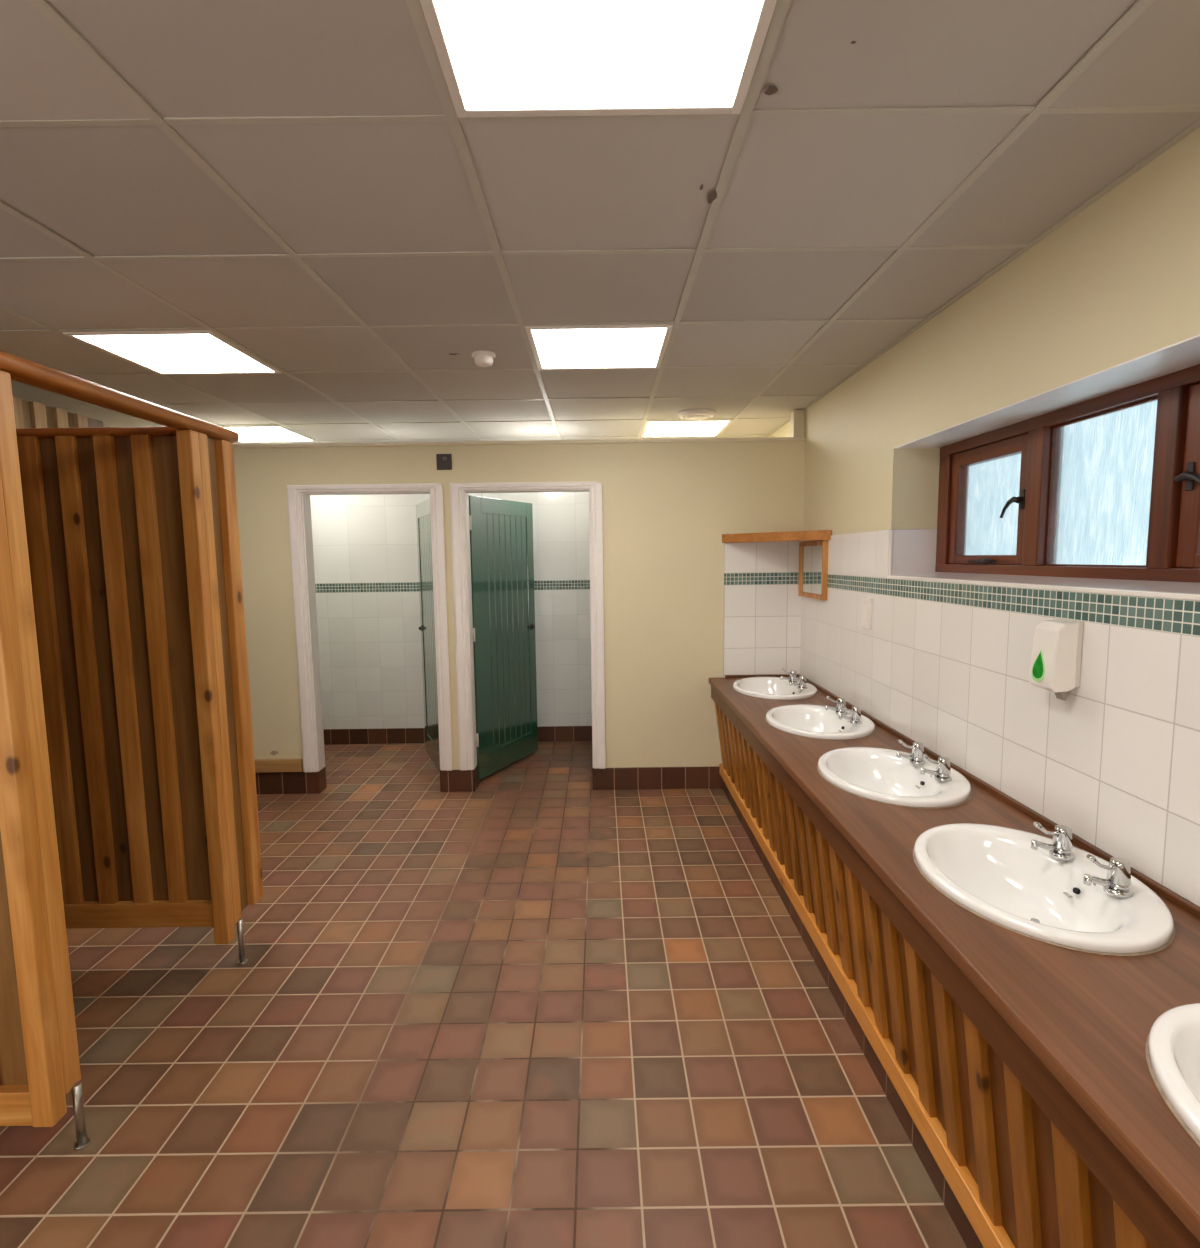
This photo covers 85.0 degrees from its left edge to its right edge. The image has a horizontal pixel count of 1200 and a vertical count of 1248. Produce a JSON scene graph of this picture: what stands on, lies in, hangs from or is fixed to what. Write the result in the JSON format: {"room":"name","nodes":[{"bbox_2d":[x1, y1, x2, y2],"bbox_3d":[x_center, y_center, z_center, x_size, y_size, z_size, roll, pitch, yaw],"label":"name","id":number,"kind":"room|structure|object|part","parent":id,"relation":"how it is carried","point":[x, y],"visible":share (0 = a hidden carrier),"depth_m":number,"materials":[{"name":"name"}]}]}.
{"room":"public restroom","nodes":[
{"label":"public restroom","id":0,"kind":"room"},
{"bbox_2d":[0,741,966,1247],"bbox_3d":[-0.986,1.382,2.013,5.193,0.100,7.130,-1,6,0],"label":"floor","id":1,"kind":"structure","parent":0,"point":[535,1006],"depth_m":2.02,"materials":[{"name":"tile"}]},
{"bbox_2d":[0,370,89,1149],"bbox_3d":[-1.973,0.390,1.594,1.235,1.983,0.098,-1,6,0],"label":"divider","id":2,"kind":"object","parent":1,"relation":"on","point":[40,1064],"visible":1,"depth_m":1.60,"materials":[{"name":"brown wood"}]},
{"bbox_3d":[-1.998,1.231,1.685,1.163,0.092,0.060,-1,6,0],"label":"rail","id":3,"kind":"part","parent":2,"relation":"part of","materials":[{"name":"brown wood"}]},
{"bbox_2d":[0,350,238,442],"bbox_3d":[-1.418,-0.611,1.497,0.092,0.045,2.006,-1,6,0],"label":"headrail","id":4,"kind":"object","parent":2,"relation":"on","point":[22,370],"visible":0.81,"depth_m":1.82,"materials":[{"name":"brown wood"}]},
{"bbox_2d":[13,396,102,427],"bbox_3d":[-2.627,0.218,1.967,0.051,2.268,3.272,-1,6,0],"label":"screen","id":5,"kind":"object","parent":1,"relation":"on","point":[28,414],"visible":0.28,"depth_m":3.09,"materials":[{"name":"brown wood"}]},
{"bbox_2d":[16,426,262,964],"bbox_3d":[-1.974,0.303,2.449,1.235,1.983,0.262,-1,6,0],"label":"divider","id":6,"kind":"object","parent":1,"relation":"on","point":[133,542],"visible":0.91,"depth_m":2.36,"materials":[{"name":"brown wood"}]},
{"bbox_3d":[-2.036,-0.661,2.275,1.136,0.028,0.064,-1,6,0],"label":"rail","id":7,"kind":"part","parent":6,"relation":"part of","materials":[{"name":"brown wood"}]},
{"bbox_3d":[-2.000,1.081,2.452,1.163,0.092,0.060,-1,6,0],"label":"rail","id":8,"kind":"part","parent":6,"relation":"part of","materials":[{"name":"brown wood"}]},
{"bbox_3d":[-1.403,0.254,2.363,0.052,1.848,0.098,-1,6,0],"label":"post","id":9,"kind":"part","parent":6,"relation":"part of","materials":[{"name":"brown wood"}]},
{"bbox_3d":[-1.400,0.213,2.537,0.045,1.801,0.072,-1,6,0],"label":"post","id":10,"kind":"part","parent":6,"relation":"part of","materials":[{"name":"brown wood"}]},
{"bbox_2d":[722,779,983,1247],"bbox_3d":[0.810,1.232,2.276,0.016,0.099,4.038,-1,6,0],"label":"baseboard","id":11,"kind":"structure","parent":1,"relation":"on","point":[964,1227],"depth_m":1.89,"materials":[{"name":"brown wood"}]},
{"bbox_2d":[711,686,1199,1247],"bbox_3d":[0.775,0.885,2.221,0.102,0.600,4.097,-1,6,0],"label":"panel","id":12,"kind":"object","parent":11,"relation":"on","point":[1025,1164],"visible":0.99,"depth_m":1.43,"materials":[{"name":"orange wood"}]},
{"bbox_3d":[0.806,1.148,2.273,0.047,0.066,4.048,-1,6,0],"label":"rail","id":13,"kind":"part","parent":12,"relation":"part of","materials":[{"name":"orange wood"}]},
{"bbox_2d":[709,674,1199,1241],"bbox_3d":[0.997,0.556,2.213,0.587,0.052,4.048,-1,6,0],"label":"countertop","id":14,"kind":"structure","parent":12,"relation":"on","point":[1089,1018],"depth_m":1.23,"materials":[{"name":"brown wood"}]},
{"bbox_2d":[732,668,817,699],"bbox_3d":[1.017,0.387,3.829,0.473,0.230,0.591,-1,6,0],"label":"washbasin","id":15,"kind":"object","parent":14,"relation":"in","point":[771,688],"visible":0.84,"depth_m":3.90,"materials":[{"name":"white ceramic"}]},
{"bbox_2d":[780,668,797,682],"bbox_3d":[1.127,0.307,3.905,0.104,0.089,0.053,-1,6,0],"label":"tap","id":16,"kind":"object","parent":15,"relation":"on","point":[794,672],"depth_m":3.90,"materials":[{"name":"silver metal"}]},
{"bbox_2d":[789,674,806,689],"bbox_3d":[1.127,0.325,3.727,0.104,0.089,0.053,-1,6,0],"label":"tap","id":17,"kind":"object","parent":15,"relation":"on","point":[802,684],"depth_m":3.72,"materials":[{"name":"silver metal"}]},
{"bbox_2d":[765,696,875,739],"bbox_3d":[1.018,0.465,3.054,0.473,0.230,0.591,-1,6,0],"label":"washbasin","id":18,"kind":"object","parent":14,"relation":"in","point":[826,722],"visible":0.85,"depth_m":3.12,"materials":[{"name":"white ceramic"}]},
{"bbox_2d":[825,696,846,714],"bbox_3d":[1.128,0.386,3.130,0.104,0.089,0.053,-1,6,0],"label":"tap","id":19,"kind":"object","parent":18,"relation":"on","point":[839,710],"depth_m":3.12,"materials":[{"name":"silver metal"}]},
{"bbox_2d":[839,704,861,724],"bbox_3d":[1.129,0.404,2.952,0.104,0.089,0.053,-1,6,0],"label":"tap","id":20,"kind":"object","parent":18,"relation":"on","point":[855,717],"depth_m":2.94,"materials":[{"name":"silver metal"}]},
{"bbox_2d":[817,739,971,808],"bbox_3d":[1.019,0.541,2.304,0.473,0.230,0.591,-1,6,0],"label":"washbasin","id":21,"kind":"object","parent":14,"relation":"in","point":[913,779],"visible":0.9,"depth_m":2.37,"materials":[{"name":"white ceramic"}]},
{"bbox_2d":[896,739,925,764],"bbox_3d":[1.129,0.462,2.380,0.104,0.089,0.053,-1,6,0],"label":"tap","id":22,"kind":"object","parent":21,"relation":"on","point":[916,758],"depth_m":2.37,"materials":[{"name":"silver metal"}]},
{"bbox_2d":[920,754,951,781],"bbox_3d":[1.130,0.480,2.202,0.104,0.089,0.053,-1,6,0],"label":"tap","id":23,"kind":"object","parent":21,"relation":"on","point":[943,770],"depth_m":2.19,"materials":[{"name":"silver metal"}]},
{"bbox_2d":[913,822,1174,955],"bbox_3d":[1.020,0.617,1.561,0.473,0.230,0.591,-1,6,0],"label":"washbasin","id":24,"kind":"object","parent":14,"relation":"in","point":[1056,892],"visible":0.97,"depth_m":1.60,"materials":[{"name":"white ceramic"}]},
{"bbox_2d":[1031,822,1074,860],"bbox_3d":[1.131,0.537,1.637,0.104,0.089,0.053,-1,6,0],"label":"tap","id":25,"kind":"object","parent":24,"relation":"on","point":[1061,846],"depth_m":1.63,"materials":[{"name":"silver metal"}]},
{"bbox_2d":[1083,854,1132,897],"bbox_3d":[1.131,0.555,1.459,0.104,0.089,0.053,-1,6,0],"label":"tap","id":26,"kind":"object","parent":24,"relation":"on","point":[1117,883],"depth_m":1.45,"materials":[{"name":"silver metal"}]},
{"bbox_2d":[1145,1003,1199,1146],"bbox_3d":[1.021,0.692,0.818,0.473,0.230,0.591,-1,6,0],"label":"washbasin","id":27,"kind":"object","parent":14,"relation":"in","point":[1172,1051],"visible":1,"depth_m":1.00,"materials":[{"name":"white ceramic"}]},
{"bbox_2d":[233,441,804,771],"bbox_3d":[-1.154,-0.009,4.241,4.893,2.222,0.100,-1,6,0],"label":"wall","id":28,"kind":"structure","parent":0,"point":[668,508],"depth_m":4.14,"materials":[{"name":"beige paint"}]},
{"bbox_2d":[287,483,452,771],"bbox_3d":[-1.458,0.039,4.236,0.972,1.844,0.128,-1,6,0],"label":"door frame","id":29,"kind":"structure","parent":28,"relation":"attached to","point":[309,679],"depth_m":4.17,"materials":[{"name":"white paint"}]},
{"bbox_2d":[416,498,439,772],"bbox_3d":[-1.195,0.079,4.677,0.088,1.890,0.790,-3,6,-24],"label":"door","id":30,"kind":"structure","parent":28,"relation":"in","point":[423,522],"depth_m":4.73,"materials":[{"name":"green paint"}]},
{"bbox_2d":[436,454,451,469],"bbox_3d":[-0.972,-1.011,4.079,0.094,0.097,0.022,-1,6,0],"label":"switch plate","id":31,"kind":"object","parent":28,"relation":"attached to","point":[444,461],"visible":1,"depth_m":4.08,"materials":[{"name":"black plastic"}]},
{"bbox_2d":[254,758,721,793],"bbox_3d":[-1.388,0.984,4.326,4.400,0.236,0.130,-1,6,0],"label":"baseboard","id":32,"kind":"structure","parent":28,"relation":"attached to","point":[708,776],"depth_m":4.28,"materials":[{"name":"brown tile"}]},
{"bbox_2d":[469,495,537,779],"bbox_3d":[-0.685,0.072,4.675,0.088,1.890,0.789,2,6,27],"label":"door","id":33,"kind":"structure","parent":28,"relation":"in","point":[501,531],"depth_m":4.62,"materials":[{"name":"green paint"}]},
{"bbox_2d":[233,437,805,447],"bbox_3d":[-1.169,-1.125,4.128,4.893,0.022,0.124,-1,6,0],"label":"trim","id":34,"kind":"structure","parent":28,"relation":"on","point":[762,438],"depth_m":4.07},
{"bbox_2d":[449,481,605,769],"bbox_3d":[-0.451,0.026,4.236,0.954,1.844,0.128,-1,6,0],"label":"door frame","id":35,"kind":"structure","parent":28,"relation":"attached to","point":[459,497],"depth_m":4.17,"materials":[{"name":"white paint"}]},
{"bbox_2d":[723,541,801,677],"bbox_3d":[1.038,-0.082,4.183,0.492,0.922,0.008,-1,6,0],"label":"wall tiles","id":36,"kind":"structure","parent":28,"relation":"attached to","point":[762,602],"depth_m":4.18,"materials":[{"name":"white tile"}]},
{"bbox_2d":[722,530,831,542],"bbox_3d":[1.030,-0.517,3.886,0.522,0.055,0.521,-1,6,0],"label":"corner shelf","id":37,"kind":"object","parent":28,"relation":"attached to","point":[817,534],"visible":0.96,"depth_m":3.85,"materials":[{"name":"orange wood"}]},
{"bbox_2d":[468,493,592,783],"bbox_3d":[-1.206,-0.067,4.817,2.470,2.222,1.058,-1,6,0],"label":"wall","id":38,"kind":"structure","parent":0,"point":[471,494],"depth_m":4.94,"materials":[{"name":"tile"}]},
{"bbox_2d":[0,0,1199,443],"bbox_3d":[-1.018,-1.117,1.760,5.193,0.102,7.130,-1,6,0],"label":"ceiling","id":39,"kind":"structure","parent":0,"point":[854,181],"depth_m":1.64,"materials":[{"name":"grey tile"}]},
{"bbox_2d":[63,330,281,374],"bbox_3d":[-1.804,-1.179,2.833,0.576,0.036,0.576,-1,6,0],"label":"recessed light","id":40,"kind":"object","parent":39,"relation":"in","point":[187,352],"visible":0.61,"depth_m":2.79,"materials":[{"name":"white plastic"}]},
{"bbox_2d":[221,424,316,442],"bbox_3d":[-2.407,-1.353,4.624,0.576,0.036,0.576,-1,6,0],"label":"recessed light","id":41,"kind":"object","parent":39,"relation":"in","point":[264,433],"visible":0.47,"depth_m":4.63,"materials":[{"name":"white plastic"}]},
{"bbox_2d":[472,350,495,366],"bbox_3d":[-0.512,-1.166,2.891,0.104,0.049,0.104,-1,6,0],"label":"smoke detector","id":42,"kind":"object","parent":39,"relation":"attached to","point":[482,358],"visible":1,"depth_m":2.86,"materials":[{"name":"white plastic"}]},
{"bbox_2d":[420,0,776,117],"bbox_3d":[-0.002,-1.020,1.043,0.576,0.036,0.576,-1,6,0],"label":"recessed light","id":43,"kind":"object","parent":39,"relation":"in","point":[497,58],"visible":1,"depth_m":1.17,"materials":[{"name":"white plastic"}]},
{"bbox_2d":[525,321,672,369],"bbox_3d":[-0.004,-1.202,2.833,0.576,0.036,0.576,-1,6,0],"label":"recessed light","id":44,"kind":"object","parent":39,"relation":"in","point":[573,347],"visible":0.77,"depth_m":2.78,"materials":[{"name":"white plastic"}]},
{"bbox_2d":[0,0,1199,443],"bbox_3d":[-1.168,-1.063,1.715,4.893,0.005,7.030,-1,6,0],"label":"grid","id":45,"kind":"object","parent":39,"relation":"attached to","point":[414,6],"depth_m":1.64,"materials":[{"name":"paint"}]},
{"bbox_2d":[641,419,732,436],"bbox_3d":[0.593,-1.391,4.624,0.576,0.036,0.576,-1,6,0],"label":"recessed light","id":46,"kind":"object","parent":39,"relation":"in","point":[652,428],"visible":0.74,"depth_m":4.59,"materials":[{"name":"white plastic"}]},
{"bbox_2d":[678,409,715,420],"bbox_3d":[0.610,-1.312,4.130,0.236,0.037,0.236,-1,6,0],"label":"ceiling vent","id":47,"kind":"object","parent":39,"relation":"in","point":[691,414],"visible":1,"depth_m":4.07,"materials":[{"name":"white plastic"}]},
{"bbox_2d":[768,127,1199,534],"bbox_3d":[1.442,-0.038,1.823,0.300,2.700,7.030,-1,6,0],"label":"wall","id":48,"kind":"structure","parent":0,"point":[1118,282],"depth_m":2.01,"materials":[{"name":"beige paint"}]},
{"bbox_2d":[790,410,804,436],"bbox_3d":[1.240,-1.252,4.121,0.070,0.169,0.085,-1,6,0],"label":"trim","id":49,"kind":"structure","parent":48,"relation":"attached to","point":[797,417],"depth_m":4.08,"materials":[{"name":"beige paint"}]},
{"bbox_2d":[798,540,827,599],"bbox_3d":[1.268,-0.324,3.909,0.026,0.336,0.460,-1,6,0],"label":"mirror","id":50,"kind":"object","parent":48,"relation":"attached to","point":[813,555],"visible":1,"depth_m":3.88,"materials":[{"name":"brown wood"}]},
{"bbox_3d":[1.270,-0.324,3.909,0.006,0.288,0.412,-1,6,0],"label":"glass","id":51,"kind":"part","parent":50,"relation":"part of","materials":[{"name":"mirror"}]},
{"bbox_2d":[800,529,1199,906],"bbox_3d":[1.292,0.211,1.266,0.015,0.922,5.872,-1,6,0],"label":"wall tiles","id":52,"kind":"structure","parent":48,"relation":"attached to","point":[944,664],"depth_m":1.94,"materials":[{"name":"white tile"}]},
{"bbox_2d":[862,597,872,629],"bbox_3d":[1.276,-0.052,3.134,0.016,0.148,0.098,-1,6,0],"label":"wall plate","id":53,"kind":"object","parent":52,"relation":"attached to","point":[867,603],"visible":1,"depth_m":3.11,"materials":[{"name":"white plastic"}]},
{"bbox_2d":[1029,618,1083,700],"bbox_3d":[1.245,0.097,1.796,0.081,0.218,0.098,-1,6,0],"label":"soap dispenser","id":54,"kind":"object","parent":52,"relation":"attached to","point":[1055,665],"visible":1,"depth_m":1.75,"materials":[{"name":"white plastic"}]},
{"bbox_3d":[1.278,0.077,1.794,0.014,0.178,0.098,-1,6,0],"label":"plate","id":55,"kind":"part","parent":54,"relation":"part of","materials":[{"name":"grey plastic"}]},
{"bbox_2d":[889,334,1199,594],"bbox_3d":[1.390,-0.399,1.978,0.209,0.561,1.832,-1,6,0],"label":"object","id":56,"kind":"structure","parent":48,"relation":"attached to","point":[912,551],"depth_m":2.01,"materials":[{"name":"white tile"}]},
{"bbox_2d":[935,364,1199,582],"bbox_3d":[1.505,-0.408,1.972,0.089,0.543,1.818,-1,6,0],"label":"window","id":57,"kind":"structure","parent":48,"relation":"in","point":[1173,543],"depth_m":2.08,"materials":[{"name":"brown wood"}]},
{"bbox_3d":[1.477,-0.430,2.350,0.034,0.096,0.103,-1,6,0],"label":"handle","id":58,"kind":"part","parent":57,"relation":"part of","materials":[{"name":"black metal"}]},
{"bbox_3d":[1.478,-0.357,1.620,0.034,0.096,0.103,-1,6,0],"label":"handle","id":59,"kind":"part","parent":57,"relation":"part of","materials":[{"name":"black metal"}]},
{"bbox_3d":[-1.084,-0.367,5.394,5.343,2.700,0.150,-1,6,0],"label":"wall","id":60,"kind":"structure","parent":0,"visible":0},
{"bbox_2d":[310,492,591,744],"bbox_3d":[-1.210,-0.169,5.330,2.305,2.322,0.016,-1,6,0],"label":"wall","id":61,"kind":"structure","parent":60,"relation":"attached to","point":[365,552],"depth_m":5.34,"materials":[{"name":"tile"}]}
]}

